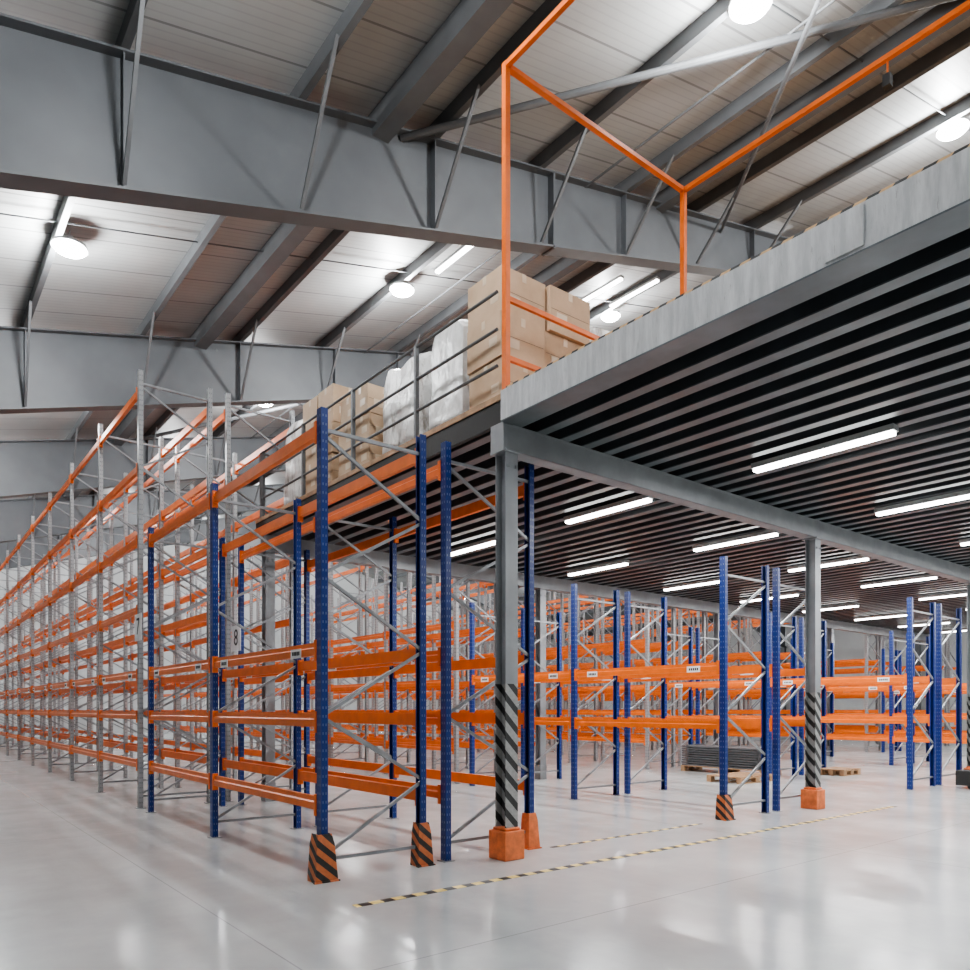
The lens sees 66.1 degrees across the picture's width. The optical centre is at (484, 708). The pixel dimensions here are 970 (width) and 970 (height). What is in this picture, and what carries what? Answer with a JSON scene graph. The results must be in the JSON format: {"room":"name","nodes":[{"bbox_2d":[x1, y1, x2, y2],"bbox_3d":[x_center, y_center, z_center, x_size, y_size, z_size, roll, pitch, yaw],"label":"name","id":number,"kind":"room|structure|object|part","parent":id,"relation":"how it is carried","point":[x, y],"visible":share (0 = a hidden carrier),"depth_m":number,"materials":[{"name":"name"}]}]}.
{"room":"warehouse","nodes":[
{"label":"warehouse","id":0,"kind":"room"},
{"bbox_2d":[0,516,600,735],"bbox_3d":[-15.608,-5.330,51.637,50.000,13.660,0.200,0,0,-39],"label":"wall","id":1,"kind":"structure","parent":0,"point":[118,578],"depth_m":47.71,"materials":[{"name":"grey metal"}]},
{"bbox_2d":[0,484,682,715],"bbox_3d":[-5.155,-5.210,38.613,50.000,13.420,0.300,0,0,-39],"label":"roof beam","id":2,"kind":"structure","parent":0,"point":[15,514],"depth_m":29.82,"materials":[{"name":"grey metal"}]},
{"bbox_2d":[0,436,786,715],"bbox_3d":[-0.166,-5.210,32.359,50.000,13.420,0.300,0,0,-39],"label":"roof beam","id":3,"kind":"structure","parent":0,"point":[27,467],"depth_m":22.84,"materials":[{"name":"grey metal"}]},
{"bbox_2d":[0,12,787,275],"bbox_3d":[9.812,-5.210,19.852,50.000,13.420,0.300,0,0,-39],"label":"roof beam","id":4,"kind":"structure","parent":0,"point":[202,141],"depth_m":9.77,"materials":[{"name":"grey metal"}]},
{"bbox_2d":[0,0,969,549],"bbox_3d":[-7.294,-8.607,21.556,23.486,6.480,42.540,0,0,-39],"label":"braces","id":5,"kind":"structure","parent":4,"relation":"attached to","point":[808,32],"depth_m":10.76,"materials":[{"name":"grey metal"}]},
{"bbox_2d":[0,326,920,725],"bbox_3d":[4.823,-5.210,26.106,50.000,13.420,0.300,0,0,-39],"label":"roof beam","id":6,"kind":"structure","parent":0,"point":[70,370],"depth_m":16.54,"materials":[{"name":"grey metal"}]},
{"bbox_2d":[0,727,969,969],"bbox_3d":[2.539,1.600,28.889,50.400,0.200,58.400,0,0,-39],"label":"floor","id":7,"kind":"structure","parent":0,"point":[90,879],"depth_m":6.76,"materials":[{"name":"concrete"}]},
{"bbox_2d":[0,369,211,808],"bbox_3d":[-14.990,-1.810,24.372,1.160,6.620,32.760,0,0,-39],"label":"rack","id":8,"kind":"object","parent":7,"relation":"on","point":[136,475],"visible":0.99,"depth_m":15.29,"materials":[{"name":"grey metal"}]},
{"bbox_2d":[135,613,141,641],"bbox_3d":[-5.186,-1.220,11.150,0.012,0.400,0.380,0,0,-39],"label":"number sign","id":9,"kind":"object","parent":8,"relation":"attached to","point":[138,618],"visible":1,"depth_m":11.12,"materials":[{"name":"white plastic"}]},
{"bbox_2d":[0,393,294,801],"bbox_3d":[-13.923,-1.810,25.223,1.230,6.620,32.760,0,0,-39],"label":"rack","id":10,"kind":"object","parent":7,"relation":"on","point":[225,416],"visible":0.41,"depth_m":16.43,"materials":[{"name":"grey metal"}]},
{"bbox_2d":[146,407,425,859],"bbox_3d":[-2.736,-0.565,9.010,1.160,4.130,5.620,0,0,-39],"label":"rack","id":11,"kind":"object","parent":7,"relation":"on","point":[319,719],"visible":0.97,"depth_m":7.92,"materials":[{"name":"metal"}]},
{"bbox_2d":[307,833,339,884],"bbox_3d":[-1.413,1.295,6.510,0.240,0.410,0.180,0,0,-39],"label":"guard","id":12,"kind":"object","parent":7,"relation":"on","point":[322,864],"visible":0.97,"depth_m":6.46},
{"bbox_2d":[154,546,494,783],"bbox_3d":[-6.954,-1.810,23.823,1.160,6.620,21.880,0,0,-39],"label":"rack","id":13,"kind":"object","parent":7,"relation":"on","point":[376,741],"visible":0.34,"depth_m":19.21,"materials":[{"name":"metal"}]},
{"bbox_2d":[186,544,534,770],"bbox_3d":[-5.918,-1.810,24.649,1.150,6.620,21.880,0,0,-39],"label":"rack","id":14,"kind":"object","parent":7,"relation":"on","point":[433,643],"visible":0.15,"depth_m":20.59,"materials":[{"name":"metal"}]},
{"bbox_2d":[238,441,533,862],"bbox_3d":[-1.669,-0.565,9.862,1.230,4.130,5.620,0,0,-39],"label":"rack","id":15,"kind":"object","parent":7,"relation":"on","point":[443,663],"visible":0.59,"depth_m":8.73,"materials":[{"name":"orange metal"}]},
{"bbox_2d":[232,624,240,651],"bbox_3d":[-3.877,-1.100,11.618,0.012,0.400,0.380,0,0,-39],"label":"number sign","id":16,"kind":"object","parent":15,"relation":"attached to","point":[236,631],"visible":1,"depth_m":11.60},
{"bbox_2d":[410,822,435,867],"bbox_3d":[-0.602,1.295,7.169,0.200,0.410,0.160,0,0,-39],"label":"guard","id":17,"kind":"object","parent":7,"relation":"on","point":[422,855],"visible":0.96,"depth_m":7.13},
{"bbox_2d":[301,572,675,768],"bbox_3d":[-2.311,-1.810,27.527,1.160,6.620,21.880,0,0,-39],"label":"rack","id":18,"kind":"object","parent":7,"relation":"on","point":[595,647],"visible":0.25,"depth_m":21.25,"materials":[{"name":"orange metal"}]},
{"bbox_2d":[313,576,705,766],"bbox_3d":[-1.275,-1.810,28.354,1.150,6.620,21.880,0,0,-39],"label":"rack","id":19,"kind":"object","parent":7,"relation":"on","point":[679,712],"visible":0.22,"depth_m":22.73,"materials":[{"name":"orange metal"}]},
{"bbox_2d":[521,812,541,849],"bbox_3d":[0.491,1.310,8.044,0.190,0.380,0.155,0,0,-39],"label":"guard","id":20,"kind":"object","parent":7,"relation":"on","point":[529,821],"visible":0.91,"depth_m":8.00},
{"bbox_2d":[397,590,791,757],"bbox_3d":[2.333,-1.810,31.232,1.160,6.620,21.880,0,0,-39],"label":"rack","id":21,"kind":"object","parent":7,"relation":"on","point":[745,655],"visible":0.2,"depth_m":27.30,"materials":[{"name":"metal"}]},
{"bbox_2d":[413,592,804,756],"bbox_3d":[3.369,-1.810,32.058,1.150,6.620,21.880,0,0,-39],"label":"rack","id":22,"kind":"object","parent":7,"relation":"on","point":[739,661],"visible":0.16,"depth_m":29.45,"materials":[{"name":"metal"}]},
{"bbox_2d":[255,143,969,861],"bbox_3d":[11.448,-0.835,14.249,26.330,4.670,16.000,0,0,-39],"label":"mezzanine","id":23,"kind":"object","parent":7,"relation":"on","point":[858,320],"visible":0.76,"depth_m":7.87,"materials":[{"name":"grey metal"}]},
{"bbox_2d":[284,419,302,504],"bbox_3d":[-2.724,-3.985,12.474,1.100,1.726,0.800,0,0,-39],"label":"load","id":24,"kind":"object","parent":23,"relation":"on","point":[292,491],"visible":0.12,"depth_m":12.11,"materials":[{"name":"white plastic"}]},
{"bbox_2d":[303,383,351,493],"bbox_3d":[-2.088,-3.942,11.635,1.182,1.640,1.027,0,0,-39],"label":"cardboard boxes","id":25,"kind":"object","parent":23,"relation":"on","point":[333,392],"visible":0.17,"depth_m":11.03,"materials":[{"name":"brown cardboard"}]},
{"bbox_2d":[339,383,383,476],"bbox_3d":[-1.405,-3.772,10.737,1.124,1.299,0.876,0,0,-39],"label":"cardboard boxes","id":26,"kind":"object","parent":23,"relation":"on","point":[371,422],"visible":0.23,"depth_m":10.19,"materials":[{"name":"brown cardboard"}]},
{"bbox_2d":[260,290,497,517],"bbox_3d":[1.792,-3.679,12.808,9.225,1.117,6.150,0,0,-39],"label":"guard rail","id":27,"kind":"object","parent":23,"relation":"on","point":[415,348],"visible":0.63,"depth_m":9.26,"materials":[{"name":"grey metal"}]},
{"bbox_2d":[382,352,431,453],"bbox_3d":[-0.736,-3.840,9.902,1.000,1.436,0.960,0,0,-39],"label":"load","id":28,"kind":"object","parent":23,"relation":"on","point":[401,404],"visible":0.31,"depth_m":9.50,"materials":[{"name":"plastic wrap"},{"name":"wood"}]},
{"bbox_2d":[429,319,468,429],"bbox_3d":[-0.103,-3.892,9.109,1.000,1.540,0.730,0,0,-39],"label":"load","id":29,"kind":"object","parent":23,"relation":"on","point":[452,374],"visible":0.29,"depth_m":8.75,"materials":[{"name":"white plastic"}]},
{"bbox_2d":[451,537,494,555],"bbox_3d":[-0.213,-2.775,12.775,0.120,0.095,1.560,0,0,-39],"label":"fitting","id":30,"kind":"object","parent":23,"relation":"attached to","point":[490,541],"visible":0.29,"depth_m":12.68,"materials":[{"name":"white plastic"}]},
{"bbox_3d":[0.125,-2.690,7.417,0.015,0.280,0.200,0,0,-39],"label":"plate","id":31,"kind":"part","parent":23,"relation":"part of","materials":[{"name":"grey paint"}]},
{"bbox_2d":[467,265,589,409],"bbox_3d":[0.503,-3.937,8.572,1.341,1.631,0.682,0,0,-39],"label":"cardboard boxes","id":32,"kind":"object","parent":23,"relation":"on","point":[536,340],"visible":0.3,"depth_m":8.23,"materials":[{"name":"brown cardboard"}]},
{"bbox_2d":[567,559,629,575],"bbox_3d":[2.210,-2.775,14.709,0.120,0.095,1.560,0,0,-39],"label":"fitting","id":33,"kind":"object","parent":23,"relation":"attached to","point":[624,562],"visible":1,"depth_m":14.62,"materials":[{"name":"white plastic"}]},
{"bbox_2d":[590,325,609,341],"bbox_3d":[1.361,-3.997,9.720,0.750,1.751,0.900,0,0,-39],"label":"load","id":34,"kind":"object","parent":23,"relation":"on","point":[600,332],"visible":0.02,"depth_m":9.27,"materials":[{"name":"white plastic"}]},
{"bbox_2d":[564,494,653,523],"bbox_3d":[1.689,-2.775,10.391,0.120,0.095,1.560,0,0,-39],"label":"fitting","id":35,"kind":"object","parent":23,"relation":"attached to","point":[641,499],"visible":0.89,"depth_m":10.30,"materials":[{"name":"white plastic"}]},
{"bbox_2d":[663,578,718,590],"bbox_3d":[4.633,-2.775,16.642,0.120,0.095,1.560,0,0,-39],"label":"fitting","id":36,"kind":"object","parent":23,"relation":"attached to","point":[715,580],"visible":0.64,"depth_m":16.61,"materials":[{"name":"white plastic"}]},
{"bbox_2d":[502,0,969,389],"bbox_3d":[2.777,-4.810,6.622,3.060,3.380,4.750,0,0,-39],"label":"frame","id":37,"kind":"object","parent":23,"relation":"on","point":[508,69],"visible":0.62,"depth_m":7.58,"materials":[{"name":"orange paint"}]},
{"bbox_2d":[692,530,779,551],"bbox_3d":[4.112,-2.775,12.324,0.120,0.095,1.560,0,0,-39],"label":"fitting","id":38,"kind":"object","parent":23,"relation":"attached to","point":[769,533],"visible":0.89,"depth_m":12.24,"materials":[{"name":"white plastic"}]},
{"bbox_2d":[739,592,798,602],"bbox_3d":[7.057,-2.775,18.575,0.120,0.095,1.560,0,0,-39],"label":"fitting","id":39,"kind":"object","parent":23,"relation":"attached to","point":[791,594],"visible":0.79,"depth_m":18.36,"materials":[{"name":"white plastic"}]},
{"bbox_2d":[751,423,898,472],"bbox_3d":[3.591,-2.775,8.007,0.120,0.095,1.560,0,0,-39],"label":"fitting","id":40,"kind":"object","parent":23,"relation":"attached to","point":[889,430],"visible":1,"depth_m":7.89,"materials":[{"name":"white plastic"}]},
{"bbox_2d":[787,555,869,571],"bbox_3d":[6.535,-2.775,14.257,0.120,0.095,1.560,0,0,-39],"label":"fitting","id":41,"kind":"object","parent":23,"relation":"attached to","point":[860,558],"visible":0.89,"depth_m":14.07,"materials":[{"name":"white plastic"}]},
{"bbox_2d":[802,603,859,612],"bbox_3d":[9.480,-2.775,20.508,0.120,0.095,1.560,0,0,-39],"label":"fitting","id":42,"kind":"object","parent":23,"relation":"attached to","point":[853,605],"visible":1,"depth_m":20.25,"materials":[{"name":"white plastic"}]},
{"bbox_2d":[854,612,906,620],"bbox_3d":[11.904,-2.775,22.441,0.120,0.095,1.560,0,0,-39],"label":"fitting","id":43,"kind":"object","parent":23,"relation":"attached to","point":[896,614],"visible":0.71,"depth_m":22.40,"materials":[{"name":"white plastic"}]},
{"bbox_2d":[860,574,937,587],"bbox_3d":[8.959,-2.775,16.191,0.120,0.095,1.560,0,0,-39],"label":"fitting","id":44,"kind":"object","parent":23,"relation":"attached to","point":[930,576],"visible":0.89,"depth_m":16.12,"materials":[{"name":"white plastic"}]},
{"bbox_2d":[874,489,969,515],"bbox_3d":[6.014,-2.775,9.940,0.120,0.095,1.560,0,0,-39],"label":"fitting","id":45,"kind":"object","parent":23,"relation":"attached to","point":[961,495],"visible":1,"depth_m":10.02,"materials":[{"name":"white plastic"}]},
{"bbox_2d":[897,620,950,627],"bbox_3d":[14.327,-2.775,24.374,0.120,0.095,1.560,0,0,-39],"label":"fitting","id":46,"kind":"object","parent":23,"relation":"attached to","point":[946,621],"visible":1,"depth_m":24.39,"materials":[{"name":"white plastic"}]},
{"bbox_2d":[918,591,966,599],"bbox_3d":[11.382,-2.775,18.124,0.120,0.095,1.560,0,0,-39],"label":"fitting","id":47,"kind":"object","parent":23,"relation":"attached to","point":[963,593],"visible":1,"depth_m":18.25,"materials":[{"name":"white plastic"}]},
{"bbox_2d":[942,628,966,632],"bbox_3d":[16.750,-2.775,26.308,0.120,0.095,1.560,0,0,-39],"label":"fitting","id":48,"kind":"object","parent":23,"relation":"attached to","point":[964,629],"visible":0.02,"depth_m":26.50,"materials":[{"name":"white"}]},
{"bbox_2d":[959,538,969,545],"bbox_3d":[8.437,-2.775,11.873,0.120,0.095,1.560,0,0,-39],"label":"fitting","id":49,"kind":"object","parent":23,"relation":"attached to","point":[963,542],"visible":1,"depth_m":12.38,"materials":[{"name":"white"}]},
{"bbox_2d":[469,556,770,813],"bbox_3d":[1.899,-0.285,12.644,1.160,3.570,5.720,0,0,-39],"label":"rack","id":50,"kind":"object","parent":7,"relation":"on","point":[720,667],"visible":0.84,"depth_m":11.12,"materials":[{"name":"orange metal"}]},
{"bbox_2d":[353,806,896,906],"bbox_3d":[2.659,1.498,8.581,9.340,0.002,0.080,0,0,-39],"label":"tape","id":51,"kind":"object","parent":7,"relation":"on","point":[779,827],"visible":1,"depth_m":7.18,"materials":[{"name":"plastic"}]},
{"bbox_2d":[552,823,701,847],"bbox_3d":[1.776,1.498,8.919,2.700,0.002,0.050,0,0,-39],"label":"tape","id":52,"kind":"object","parent":7,"relation":"on","point":[698,823],"visible":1,"depth_m":8.83,"materials":[{"name":"plastic"}]},
{"bbox_2d":[521,567,804,811],"bbox_3d":[2.935,-0.285,13.471,1.150,3.570,5.720,0,0,-39],"label":"rack","id":53,"kind":"object","parent":7,"relation":"on","point":[775,672],"visible":0.6,"depth_m":13.14,"materials":[{"name":"metal"}]},
{"bbox_2d":[480,603,881,751],"bbox_3d":[6.976,-1.810,34.936,1.160,6.620,21.880,0,0,-39],"label":"rack","id":54,"kind":"object","parent":7,"relation":"on","point":[640,618],"visible":0.14,"depth_m":29.88,"materials":[{"name":"metal"}]},
{"bbox_2d":[518,604,897,750],"bbox_3d":[8.012,-1.810,35.762,1.150,6.620,21.880,0,0,-39],"label":"rack","id":55,"kind":"object","parent":7,"relation":"on","point":[693,615],"visible":0.1,"depth_m":33.28,"materials":[{"name":"orange metal"}]},
{"bbox_2d":[715,794,735,820],"bbox_3d":[3.256,1.330,10.110,0.230,0.340,0.175,0,0,-39],"label":"guard","id":56,"kind":"object","parent":7,"relation":"on","point":[724,805],"visible":0.99,"depth_m":10.06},
{"bbox_2d":[681,744,780,774],"bbox_3d":[5.729,1.181,17.490,0.730,0.637,2.200,0,0,-39],"label":"panels","id":57,"kind":"object","parent":7,"relation":"on","point":[698,756],"visible":0.63,"depth_m":17.44,"materials":[{"name":"grey metal"}]},
{"bbox_2d":[707,772,771,783],"bbox_3d":[5.300,1.429,15.485,1.200,0.142,0.800,0,0,-39],"label":"wooden pallet","id":58,"kind":"object","parent":7,"relation":"on","point":[739,776],"visible":0.74,"depth_m":15.26,"materials":[{"name":"brown wood"}]},
{"bbox_2d":[556,618,946,745],"bbox_3d":[11.620,-1.810,38.640,1.160,6.620,21.880,0,0,-39],"label":"rack","id":59,"kind":"object","parent":7,"relation":"on","point":[757,621],"visible":0.1,"depth_m":32.78,"materials":[{"name":"orange metal"}]},
{"bbox_2d":[580,616,955,745],"bbox_3d":[12.656,-1.810,39.466,1.150,6.620,21.880,0,0,-39],"label":"rack","id":60,"kind":"object","parent":7,"relation":"on","point":[753,625],"visible":0.08,"depth_m":34.99,"materials":[{"name":"orange metal"}]},
{"bbox_2d":[667,597,935,789],"bbox_3d":[6.543,-0.285,16.349,1.160,3.570,5.720,0,0,-39],"label":"rack","id":61,"kind":"object","parent":7,"relation":"on","point":[907,678],"visible":0.69,"depth_m":14.57,"materials":[{"name":"orange metal"}]},
{"bbox_2d":[695,603,961,785],"bbox_3d":[7.579,-0.285,17.175,1.150,3.570,5.720,0,0,-39],"label":"rack","id":62,"kind":"object","parent":7,"relation":"on","point":[957,680],"visible":0.41,"depth_m":15.35,"materials":[{"name":"blue metal"}]},
{"bbox_2d":[821,767,860,775],"bbox_3d":[8.114,1.429,17.090,0.800,0.142,0.600,0,0,-39],"label":"wooden pallet","id":63,"kind":"object","parent":7,"relation":"on","point":[841,771],"visible":0.91,"depth_m":16.89,"materials":[{"name":"brown wood"}]},
{"bbox_2d":[791,631,966,765],"bbox_3d":[11.187,-0.285,20.053,1.160,3.570,5.720,0,0,-39],"label":"rack","id":64,"kind":"object","parent":7,"relation":"on","point":[891,739],"visible":0.46,"depth_m":19.78,"materials":[{"name":"orange metal"}]},
{"bbox_2d":[826,634,966,763],"bbox_3d":[12.222,-0.285,20.879,1.150,3.570,5.720,0,0,-39],"label":"rack","id":65,"kind":"object","parent":7,"relation":"on","point":[927,728],"visible":0.29,"depth_m":21.22,"materials":[{"name":"metal"}]},
{"bbox_2d":[881,649,966,752],"bbox_3d":[15.830,-0.285,23.757,1.160,3.570,5.720,0,0,-39],"label":"rack","id":66,"kind":"object","parent":7,"relation":"on","point":[883,693],"visible":0.47,"depth_m":25.59,"materials":[{"name":"metal"}]},
{"bbox_2d":[898,651,966,750],"bbox_3d":[16.866,-0.285,24.583,1.150,3.570,5.720,0,0,-39],"label":"rack","id":67,"kind":"object","parent":7,"relation":"on","point":[900,657],"visible":0.23,"depth_m":26.43,"materials":[{"name":"metal"}]},
{"bbox_2d":[956,769,969,788],"bbox_3d":[9.711,0.930,14.245,1.451,1.140,0.800,0,0,-39],"label":"truck","id":68,"kind":"object","parent":7,"relation":"on","point":[962,776],"visible":1,"depth_m":14.01,"materials":[{"name":"metal"}]},
{"bbox_2d":[0,0,969,637],"bbox_3d":[2.539,-9.173,28.889,50.400,6.274,58.400,0,0,-39],"label":"ceiling","id":69,"kind":"structure","parent":0,"point":[269,44],"depth_m":12.59,"materials":[{"name":"white metal"}]},
{"bbox_2d":[19,0,969,639],"bbox_3d":[2.547,-9.009,28.895,48.910,6.040,58.000,0,0,-39],"label":"roof","id":70,"kind":"structure","parent":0,"point":[470,20],"depth_m":12.57,"materials":[{"name":"grey metal"}]},
{"bbox_2d":[50,230,87,258],"bbox_3d":[-6.808,-7.649,12.222,0.550,0.400,0.550,0,0,-39],"label":"lamp","id":71,"kind":"object","parent":70,"relation":"hanging from","point":[66,245],"visible":1,"depth_m":12.12,"materials":[{"name":"white"}]},
{"bbox_2d":[389,281,414,297],"bbox_3d":[-1.805,-9.204,16.213,0.550,0.400,0.550,0,0,-39],"label":"lamp","id":72,"kind":"object","parent":70,"relation":"hanging from","point":[402,289],"visible":0.93,"depth_m":16.09,"materials":[{"name":"white"}]},
{"bbox_2d":[434,245,473,273],"bbox_3d":[-0.526,-9.115,14.931,0.120,0.095,1.560,0,0,-39],"label":"fitting","id":73,"kind":"object","parent":70,"relation":"hanging from","point":[463,249],"visible":0.64,"depth_m":15.05,"materials":[{"name":"white plastic"}]},
{"bbox_2d":[181,0,835,490],"bbox_3d":[-7.233,-7.678,21.094,23.012,6.687,57.400,0,0,-39],"label":"cable conduit","id":74,"kind":"object","parent":70,"relation":"attached to","point":[831,1],"visible":0.12,"depth_m":12.30,"materials":[{"name":"white metal"}]},
{"bbox_2d":[580,274,623,301],"bbox_3d":[2.774,-10.257,18.331,0.120,0.095,1.560,0,0,-39],"label":"fitting","id":75,"kind":"object","parent":70,"relation":"hanging from","point":[609,284],"visible":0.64,"depth_m":18.15,"materials":[{"name":"white plastic"}]},
{"bbox_2d":[600,309,620,321],"bbox_3d":[3.433,-10.832,20.392,0.550,0.400,0.550,0,0,-39],"label":"lamp","id":76,"kind":"object","parent":70,"relation":"hanging from","point":[613,315],"visible":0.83,"depth_m":20.28,"materials":[{"name":"white"}]},
{"bbox_2d":[609,276,659,307],"bbox_3d":[3.759,-10.525,18.861,0.120,0.095,1.560,0,0,-39],"label":"fitting","id":77,"kind":"object","parent":70,"relation":"hanging from","point":[656,279],"visible":1,"depth_m":18.79,"materials":[{"name":"white plastic"}]},
{"bbox_2d":[728,0,772,23],"bbox_3d":[3.434,-9.204,9.647,0.550,0.400,0.550,0,0,-39],"label":"lamp","id":78,"kind":"object","parent":70,"relation":"hanging from","point":[739,11],"visible":1,"depth_m":9.65,"materials":[{"name":"white"}]},
{"bbox_2d":[936,116,969,140],"bbox_3d":[8.671,-10.832,13.825,0.550,0.400,0.550,0,0,-39],"label":"lamp","id":79,"kind":"object","parent":70,"relation":"hanging from","point":[955,128],"visible":0.89,"depth_m":13.74,"materials":[{"name":"white"}]},
{"bbox_2d":[534,620,966,733],"bbox_3d":[22.161,-2.292,44.541,0.200,7.585,58.000,0,0,-39],"label":"wall","id":80,"kind":"structure","parent":0,"point":[847,645],"depth_m":44.89,"materials":[{"name":"white metal"}]}
]}

